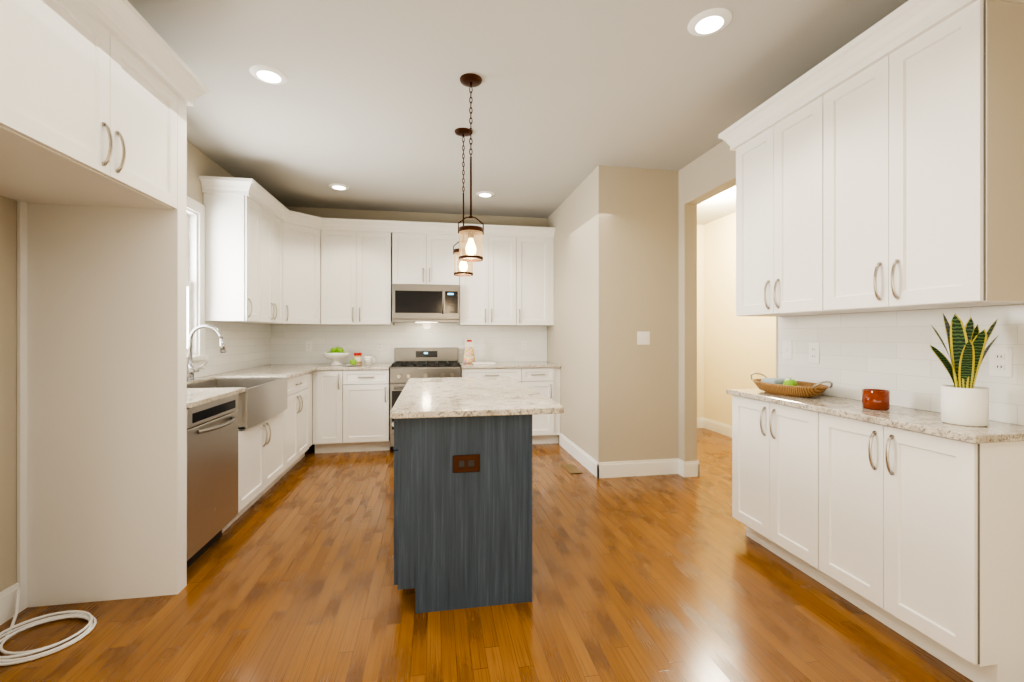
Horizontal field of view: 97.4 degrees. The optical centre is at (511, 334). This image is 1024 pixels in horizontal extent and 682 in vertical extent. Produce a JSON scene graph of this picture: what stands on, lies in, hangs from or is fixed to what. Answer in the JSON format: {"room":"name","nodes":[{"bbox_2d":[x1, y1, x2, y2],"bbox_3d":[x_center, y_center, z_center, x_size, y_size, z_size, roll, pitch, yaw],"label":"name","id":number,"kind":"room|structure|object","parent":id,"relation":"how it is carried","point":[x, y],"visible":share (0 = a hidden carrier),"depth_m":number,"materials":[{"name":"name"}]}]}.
{"room":"kitchen","nodes":[
{"label":"kitchen","id":0,"kind":"room"},
{"bbox_2d":[0,141,265,591],"bbox_3d":[-2.137,-0.115,1.092,0.120,2.740,8.520,0,0,-10],"label":"wall","id":1,"kind":"structure","parent":0,"point":[199,163],"depth_m":2.00,"materials":[{"name":"beige paint"}]},
{"bbox_2d":[0,582,26,624],"bbox_3d":[-2.160,1.188,1.616,0.014,0.135,0.920,0,0,-10],"label":"baseboard","id":2,"kind":"structure","parent":1,"relation":"attached to","point":[7,596],"depth_m":1.98,"materials":[{"name":"white wood"}]},
{"bbox_2d":[187,196,208,368],"bbox_3d":[-2.475,-0.390,3.165,0.160,1.320,1.030,0,0,-10],"label":"window","id":3,"kind":"structure","parent":1,"relation":"in","point":[195,264],"depth_m":3.57,"materials":[{"name":"white"}]},
{"bbox_2d":[202,188,262,323],"bbox_3d":[-2.386,-0.650,3.854,0.326,1.070,0.308,0,0,-10],"label":"upper cabinet","id":4,"kind":"object","parent":1,"relation":"attached to","point":[233,216],"depth_m":3.71,"materials":[{"name":"white wood"}]},
{"bbox_2d":[263,204,274,323],"bbox_3d":[-2.438,-0.650,4.153,0.326,1.070,0.310,0,0,-10],"label":"upper cabinet","id":5,"kind":"object","parent":1,"relation":"attached to","point":[270,259],"depth_m":4.25,"materials":[{"name":"white wood"}]},
{"bbox_2d":[275,212,282,323],"bbox_3d":[-2.490,-0.650,4.453,0.326,1.070,0.306,0,0,-10],"label":"upper cabinet","id":6,"kind":"object","parent":1,"relation":"attached to","point":[278,219],"depth_m":4.52,"materials":[{"name":"white wood"}]},
{"bbox_2d":[0,428,972,681],"bbox_3d":[0.599,1.285,1.615,6.050,0.060,8.780,0,0,-10],"label":"floor","id":7,"kind":"structure","parent":0,"point":[649,578],"depth_m":2.05,"materials":[{"name":"brown wood"}]},
{"bbox_2d":[0,589,96,665],"bbox_3d":[-1.974,1.194,1.870,0.405,0.120,0.354,0,0,-10],"label":"coil","id":8,"kind":"object","parent":7,"relation":"on","point":[87,629],"visible":1,"depth_m":1.87,"materials":[{"name":"white plastic"}]},
{"bbox_2d":[0,0,208,607],"bbox_3d":[-1.813,-0.010,1.651,0.705,2.530,1.270,0,0,-10],"label":"surround","id":9,"kind":"object","parent":7,"relation":"on","point":[97,97],"visible":1,"depth_m":2.10,"materials":[{"name":"white"}]},
{"bbox_2d":[187,394,237,567],"bbox_3d":[-1.960,0.814,2.512,0.689,0.883,0.606,0,0,-10],"label":"dishwasher","id":10,"kind":"object","parent":7,"relation":"on","point":[212,470],"visible":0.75,"depth_m":2.51,"materials":[{"name":"silver metal"}]},
{"bbox_2d":[222,421,265,532],"bbox_3d":[-2.090,0.934,3.033,0.631,0.640,0.459,0,0,-10],"label":"base cabinet","id":11,"kind":"object","parent":7,"relation":"on","point":[252,440],"depth_m":3.09,"materials":[{"name":"white wood"}]},
{"bbox_2d":[236,410,285,491],"bbox_3d":[-2.167,0.934,3.482,0.631,0.640,0.459,0,0,-10],"label":"base cabinet","id":12,"kind":"object","parent":7,"relation":"on","point":[276,425],"depth_m":3.58,"materials":[{"name":"white wood"}]},
{"bbox_2d":[286,372,309,472],"bbox_3d":[-2.268,0.812,4.066,0.631,0.884,0.733,0,0,-10],"label":"base cabinet","id":13,"kind":"object","parent":7,"relation":"on","point":[298,387],"depth_m":4.10,"materials":[{"name":"white"}]},
{"bbox_2d":[310,371,313,445],"bbox_3d":[-2.355,0.812,4.525,0.616,0.884,0.206,0,0,-10],"label":"base cabinet","id":14,"kind":"object","parent":7,"relation":"on","point":[313,371],"depth_m":4.64,"materials":[{"name":"white wood"}]},
{"bbox_2d":[314,370,345,452],"bbox_3d":[-1.973,0.812,5.000,0.303,0.884,0.630,0,0,-10],"label":"base cabinet","id":15,"kind":"object","parent":7,"relation":"on","point":[329,385],"depth_m":4.70,"materials":[{"name":"white"}]},
{"bbox_2d":[346,369,390,451],"bbox_3d":[-1.595,0.812,5.065,0.471,0.884,0.630,0,0,-10],"label":"base cabinet","id":16,"kind":"object","parent":7,"relation":"on","point":[351,410],"depth_m":4.77,"materials":[{"name":"white"}]},
{"bbox_2d":[187,361,560,407],"bbox_3d":[-0.905,0.354,3.943,3.274,0.029,3.076,0,0,-10],"label":"countertop","id":17,"kind":"structure","parent":16,"relation":"on","point":[198,396],"depth_m":4.23,"materials":[{"name":"stone"}]},
{"bbox_2d":[187,324,225,380],"bbox_3d":[-2.275,0.131,3.366,0.272,0.417,0.122,0,0,-10],"label":"faucet","id":18,"kind":"object","parent":17,"relation":"on","point":[191,370],"visible":0.94,"depth_m":3.32,"materials":[{"name":"silver metal"}]},
{"bbox_2d":[187,377,286,428],"bbox_3d":[-2.044,0.481,3.275,0.558,0.258,0.814,0,0,-10],"label":"sink","id":19,"kind":"object","parent":17,"relation":"in","point":[260,400],"visible":0.35,"depth_m":3.28,"materials":[{"name":"silver metal"}]},
{"bbox_2d":[322,347,349,364],"bbox_3d":[-1.966,0.232,5.039,0.296,0.213,0.296,0,0,-10],"label":"fruit bowl","id":20,"kind":"object","parent":17,"relation":"on","point":[336,355],"visible":1,"depth_m":4.99,"materials":[{"name":"white ceramic"}]},
{"bbox_2d":[346,358,359,365],"bbox_3d":[-1.735,0.296,4.906,0.160,0.086,0.160,0,0,-10],"label":"plate","id":21,"kind":"object","parent":17,"relation":"on","point":[353,361],"visible":1,"depth_m":4.88,"materials":[{"name":"green food"}]},
{"bbox_2d":[354,353,361,364],"bbox_3d":[-1.760,0.273,5.135,0.092,0.133,0.092,0,0,-10],"label":"jar","id":22,"kind":"object","parent":17,"relation":"on","point":[358,357],"visible":0.79,"depth_m":5.10,"materials":[{"name":"brown"}]},
{"bbox_2d":[364,356,374,364],"bbox_3d":[-1.616,0.291,5.099,0.122,0.095,0.090,0,0,-10],"label":"mug","id":23,"kind":"object","parent":17,"relation":"on","point":[367,360],"visible":1,"depth_m":5.06,"materials":[{"name":"white ceramic"}]},
{"bbox_2d":[463,339,474,362],"bbox_3d":[-0.508,0.194,5.352,0.140,0.290,0.064,0,0,-10],"label":"bag","id":24,"kind":"object","parent":17,"relation":"on","point":[469,356],"visible":1,"depth_m":5.33,"materials":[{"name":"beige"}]},
{"bbox_2d":[472,362,495,364],"bbox_3d":[-0.326,0.329,5.205,0.250,0.020,0.170,0,0,-10],"label":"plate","id":25,"kind":"object","parent":17,"relation":"on","point":[480,363],"visible":0.98,"depth_m":5.13,"materials":[{"name":"white ceramic"}]},
{"bbox_2d":[390,347,460,450],"bbox_3d":[-0.976,0.705,5.123,0.754,1.100,0.707,0,0,-10],"label":"range","id":26,"kind":"object","parent":7,"relation":"on","point":[431,362],"visible":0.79,"depth_m":4.89,"materials":[{"name":"silver metal"}]},
{"bbox_2d":[392,415,531,613],"bbox_3d":[-0.359,0.812,2.795,0.665,0.885,1.509,0,0,-10],"label":"kitchen island","id":27,"kind":"object","parent":7,"relation":"on","point":[462,512],"visible":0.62,"depth_m":2.06,"materials":[{"name":"blue wood"}]},
{"bbox_2d":[390,377,563,418],"bbox_3d":[-0.276,0.353,2.814,0.800,0.032,1.580,0,0,-10],"label":"island countertop","id":28,"kind":"structure","parent":27,"relation":"on","point":[454,397],"depth_m":2.36,"materials":[{"name":"stone"}]},
{"bbox_2d":[461,368,521,382],"bbox_3d":[-0.274,0.812,5.293,0.673,0.884,0.630,0,0,-10],"label":"base cabinet","id":29,"kind":"object","parent":7,"relation":"on","point":[515,373],"depth_m":4.99,"materials":[{"name":"white"}]},
{"bbox_2d":[522,367,559,443],"bbox_3d":[0.276,0.812,5.388,0.456,0.884,0.630,0,0,-10],"label":"base cabinet","id":30,"kind":"object","parent":7,"relation":"on","point":[546,381],"depth_m":5.09,"materials":[{"name":"white wood"}]},
{"bbox_2d":[562,464,581,473],"bbox_3d":[0.557,1.252,4.206,0.110,0.006,0.300,0,0,-10],"label":"floor vent","id":31,"kind":"object","parent":7,"relation":"in","point":[571,468],"visible":0.96,"depth_m":4.17,"materials":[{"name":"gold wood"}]},
{"bbox_2d":[732,395,1023,681],"bbox_3d":[1.637,0.812,2.201,0.381,0.885,1.280,0,0,-10],"label":"base cabinet","id":32,"kind":"object","parent":7,"relation":"on","point":[917,538],"visible":0.96,"depth_m":1.80,"materials":[{"name":"white wood"}]},
{"bbox_2d":[726,388,1023,443],"bbox_3d":[1.638,0.354,2.202,0.378,0.029,1.318,0,0,-10],"label":"countertop","id":33,"kind":"structure","parent":32,"relation":"on","point":[920,421],"depth_m":1.87,"materials":[{"name":"stone"}]},
{"bbox_2d":[750,372,832,397],"bbox_3d":[1.579,0.288,2.576,0.272,0.102,0.530,0,0,-10],"label":"basket tray","id":34,"kind":"object","parent":33,"relation":"on","point":[806,389],"visible":0.98,"depth_m":2.46,"materials":[{"name":"wicker"}]},
{"bbox_2d":[761,378,785,384],"bbox_3d":[1.564,0.287,2.665,0.130,0.056,0.120,0,0,-10],"label":"cloth","id":35,"kind":"object","parent":34,"relation":"in","point":[775,380],"visible":0.42,"depth_m":2.62,"materials":[{"name":"grey"}]},
{"bbox_2d":[783,378,797,385],"bbox_3d":[1.575,0.279,2.545,0.072,0.076,0.070,0,0,-10],"label":"apple","id":36,"kind":"object","parent":34,"relation":"in","point":[791,382],"visible":0.62,"depth_m":2.52,"materials":[{"name":"green food"}]},
{"bbox_2d":[862,389,889,409],"bbox_3d":[1.668,0.296,2.064,0.100,0.086,0.100,0,0,-10],"label":"candle jar","id":37,"kind":"object","parent":33,"relation":"on","point":[875,399],"visible":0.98,"depth_m":2.03,"materials":[{"name":"orange glass"}]},
{"bbox_2d":[930,313,997,426],"bbox_3d":[1.734,0.124,1.719,0.172,0.430,0.183,0,0,-10],"label":"snake plant","id":38,"kind":"object","parent":33,"relation":"on","point":[964,400],"visible":1,"depth_m":1.69,"materials":[{"name":"green plant"}]},
{"bbox_2d":[285,206,704,441],"bbox_3d":[-0.105,-0.115,5.690,5.450,2.740,0.150,0,0,-10],"label":"wall","id":39,"kind":"structure","parent":0,"point":[413,216],"depth_m":5.64,"materials":[{"name":"beige paint"}]},
{"bbox_2d":[267,220,326,324],"bbox_3d":[-2.419,-0.650,4.930,0.628,1.070,0.616,0,0,-10],"label":"upper cabinet","id":40,"kind":"object","parent":39,"relation":"attached to","point":[318,227],"depth_m":4.95,"materials":[{"name":"white wood"}]},
{"bbox_2d":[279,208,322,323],"bbox_3d":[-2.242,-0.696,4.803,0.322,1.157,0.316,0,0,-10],"label":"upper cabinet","id":41,"kind":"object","parent":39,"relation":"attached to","point":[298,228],"depth_m":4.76,"materials":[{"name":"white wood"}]},
{"bbox_2d":[323,224,358,324],"bbox_3d":[-1.951,-0.650,5.159,0.376,1.070,0.325,0,0,-10],"label":"upper cabinet","id":42,"kind":"object","parent":39,"relation":"attached to","point":[340,245],"depth_m":5.01,"materials":[{"name":"white wood"}]},
{"bbox_2d":[194,321,546,377],"bbox_3d":[-0.905,0.199,3.943,3.274,0.682,3.076,0,0,-10],"label":"backsplash","id":43,"kind":"structure","parent":39,"relation":"attached to","point":[250,345],"depth_m":5.33,"materials":[{"name":"tile"}]},
{"bbox_2d":[305,341,311,350],"bbox_3d":[-2.366,0.136,5.239,0.070,0.116,0.006,0,0,-10],"label":"electrical outlet plate","id":44,"kind":"object","parent":43,"relation":"attached to","point":[308,344],"depth_m":5.24,"materials":[{"name":"white plastic"}]},
{"bbox_2d":[377,341,382,350],"bbox_3d":[-1.578,0.136,5.376,0.070,0.116,0.006,0,0,-10],"label":"electrical outlet plate","id":45,"kind":"object","parent":43,"relation":"attached to","point":[379,343],"depth_m":5.37,"materials":[{"name":"white plastic"}]},
{"bbox_2d":[359,228,394,324],"bbox_3d":[-1.575,-0.650,5.224,0.393,1.070,0.325,0,0,-10],"label":"upper cabinet","id":46,"kind":"object","parent":39,"relation":"attached to","point":[376,245],"depth_m":5.07,"materials":[{"name":"white"}]},
{"bbox_2d":[395,228,426,283],"bbox_3d":[-1.197,-0.880,5.289,0.382,0.610,0.325,0,0,-10],"label":"upper cabinet","id":47,"kind":"object","parent":39,"relation":"attached to","point":[410,243],"depth_m":5.14,"materials":[{"name":"white wood"}]},
{"bbox_2d":[392,284,459,322],"bbox_3d":[-1.000,-0.356,5.261,0.752,0.427,0.440,0,0,-10],"label":"microwave","id":48,"kind":"object","parent":47,"relation":"attached to","point":[421,303],"visible":1,"depth_m":5.08,"materials":[{"name":"silver metal"}]},
{"bbox_2d":[427,228,458,284],"bbox_3d":[-0.824,-0.880,5.353,0.381,0.610,0.325,0,0,-10],"label":"upper cabinet","id":49,"kind":"object","parent":39,"relation":"attached to","point":[440,256],"depth_m":5.20,"materials":[{"name":"white wood"}]},
{"bbox_2d":[458,232,490,325],"bbox_3d":[-0.471,-0.650,5.414,0.341,1.070,0.325,0,0,-10],"label":"upper cabinet","id":50,"kind":"object","parent":39,"relation":"attached to","point":[475,290],"depth_m":5.27,"materials":[{"name":"white wood"}]},
{"bbox_2d":[491,232,518,325],"bbox_3d":[-0.139,-0.650,5.472,0.339,1.070,0.325,0,0,-10],"label":"upper cabinet","id":51,"kind":"object","parent":39,"relation":"attached to","point":[504,245],"depth_m":5.32,"materials":[{"name":"white"}]},
{"bbox_2d":[519,232,553,325],"bbox_3d":[0.248,-0.650,5.539,0.460,1.070,0.325,0,0,-10],"label":"upper cabinet","id":52,"kind":"object","parent":39,"relation":"attached to","point":[536,253],"depth_m":5.39,"materials":[{"name":"white wood"}]},
{"bbox_2d":[697,418,702,427],"bbox_3d":[1.968,1.188,5.965,1.230,0.135,0.014,0,0,-10],"label":"baseboard","id":53,"kind":"structure","parent":39,"relation":"attached to","point":[699,420],"depth_m":6.06,"materials":[{"name":"white"}]},
{"bbox_2d":[128,0,908,224],"bbox_3d":[0.599,-1.525,1.615,6.050,0.080,8.780,0,0,-10],"label":"ceiling","id":54,"kind":"structure","parent":0,"point":[368,103],"depth_m":2.70,"materials":[{"name":"grey paint"}]},
{"bbox_2d":[249,65,287,84],"bbox_3d":[-1.388,-1.479,2.571,0.195,0.011,0.195,0,0,-16],"label":"recessed light","id":55,"kind":"object","parent":54,"relation":"in","point":[267,74],"depth_m":2.55,"materials":[{"name":"white plastic"}]},
{"bbox_2d":[329,183,348,189],"bbox_3d":[-1.733,-1.479,4.511,0.195,0.011,0.195,0,0,-34],"label":"recessed light","id":56,"kind":"object","parent":54,"relation":"in","point":[336,186],"depth_m":4.48,"materials":[{"name":"white plastic"}]},
{"bbox_2d":[453,128,472,275],"bbox_3d":[-0.355,-0.960,3.288,0.151,1.049,0.142,0,0,-10],"label":"pendant light","id":57,"kind":"object","parent":54,"relation":"hanging from","point":[463,133],"visible":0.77,"depth_m":3.28,"materials":[{"name":"brown metal"}]},
{"bbox_2d":[458,73,483,261],"bbox_3d":[-0.239,-0.960,2.618,0.151,1.049,0.142,0,0,-10],"label":"pendant light","id":58,"kind":"object","parent":54,"relation":"hanging from","point":[470,80],"visible":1,"depth_m":2.61,"materials":[{"name":"brown metal"}]},
{"bbox_2d":[476,191,493,196],"bbox_3d":[-0.283,-1.479,4.751,0.195,0.011,0.195,0,0,-34],"label":"recessed light","id":59,"kind":"object","parent":54,"relation":"in","point":[483,193],"depth_m":4.73,"materials":[{"name":"white plastic"}]},
{"bbox_2d":[687,8,731,35],"bbox_3d":[0.939,-1.479,2.141,0.195,0.011,0.195,0,0,-34],"label":"recessed light","id":60,"kind":"object","parent":54,"relation":"in","point":[708,22],"depth_m":2.12,"materials":[{"name":"white plastic"}]},
{"bbox_2d":[547,166,678,461],"bbox_3d":[1.028,-0.115,4.978,0.880,2.740,1.940,0,0,-10],"label":"wall","id":61,"kind":"structure","parent":0,"point":[616,262],"depth_m":4.04,"materials":[{"name":"beige paint"}]},
{"bbox_2d":[560,433,600,477],"bbox_3d":[0.651,1.188,4.530,0.014,0.135,1.214,0,0,-10],"label":"baseboard","id":62,"kind":"structure","parent":61,"relation":"attached to","point":[594,467],"depth_m":4.36,"materials":[{"name":"white wood"}]},
{"bbox_2d":[601,458,682,477],"bbox_3d":[1.147,1.188,3.993,0.740,0.135,0.040,0,0,-10],"label":"baseboard","id":63,"kind":"structure","parent":61,"relation":"attached to","point":[659,466],"depth_m":4.00,"materials":[{"name":"white wood"}]},
{"bbox_2d":[637,331,649,344],"bbox_3d":[1.174,0.030,4.012,0.116,0.116,0.009,0,0,-10],"label":"light switch","id":64,"kind":"object","parent":61,"relation":"attached to","point":[643,338],"depth_m":4.01,"materials":[{"name":"white plastic"}]},
{"bbox_2d":[705,212,775,425],"bbox_3d":[3.014,-0.115,3.996,0.120,2.740,4.490,0,0,-10],"label":"wall","id":65,"kind":"structure","parent":0,"point":[734,351],"depth_m":5.61,"materials":[{"name":"beige paint"}]},
{"bbox_2d":[703,418,731,437],"bbox_3d":[2.948,1.188,3.985,0.014,0.135,4.250,0,0,-10],"label":"baseboard","id":66,"kind":"structure","parent":65,"relation":"attached to","point":[718,427],"depth_m":5.77,"materials":[{"name":"white wood"}]},
{"bbox_2d":[679,141,1023,460],"bbox_3d":[2.127,-0.115,0.844,0.120,2.740,6.580,0,0,-10],"label":"wall","id":67,"kind":"structure","parent":0,"point":[709,174],"depth_m":3.98,"materials":[{"name":"beige paint"}]},
{"bbox_2d":[683,460,699,476],"bbox_3d":[1.483,1.188,4.922,0.038,0.135,1.904,0,0,-10],"label":"baseboard","id":68,"kind":"structure","parent":67,"relation":"attached to","point":[692,468],"depth_m":3.98,"materials":[{"name":"white"}]},
{"bbox_2d":[730,88,817,316],"bbox_3d":[1.611,-0.650,2.519,0.325,1.070,0.643,0,0,-10],"label":"upper cabinet","id":69,"kind":"object","parent":67,"relation":"attached to","point":[777,162],"depth_m":2.45,"materials":[{"name":"white wood"}]},
{"bbox_2d":[778,305,1023,424],"bbox_3d":[1.840,0.113,2.119,0.008,0.452,1.550,0,0,-10],"label":"backsplash","id":70,"kind":"structure","parent":67,"relation":"attached to","point":[892,352],"depth_m":2.13,"materials":[{"name":"tile"}]},
{"bbox_2d":[783,340,791,359],"bbox_3d":[1.712,0.096,2.802,0.009,0.116,0.070,0,0,-10],"label":"electrical outlet plate","id":71,"kind":"object","parent":70,"relation":"attached to","point":[787,345],"depth_m":2.80,"materials":[{"name":"white plastic"}]},
{"bbox_2d":[809,343,818,362],"bbox_3d":[1.747,0.105,2.605,0.006,0.116,0.070,0,0,-10],"label":"electrical outlet plate","id":72,"kind":"object","parent":70,"relation":"attached to","point":[813,347],"depth_m":2.60,"materials":[{"name":"white"}]},
{"bbox_2d":[989,346,1011,377],"bbox_3d":[1.895,0.105,1.748,0.006,0.116,0.070,0,0,-10],"label":"electrical outlet plate","id":73,"kind":"object","parent":70,"relation":"attached to","point":[1000,361],"depth_m":1.74,"materials":[{"name":"white"}]},
{"bbox_2d":[818,0,1023,314],"bbox_3d":[1.719,-0.650,1.890,0.325,1.070,0.647,0,0,-10],"label":"upper cabinet","id":74,"kind":"object","parent":67,"relation":"attached to","point":[880,166],"depth_m":1.72,"materials":[{"name":"white wood"}]}
]}

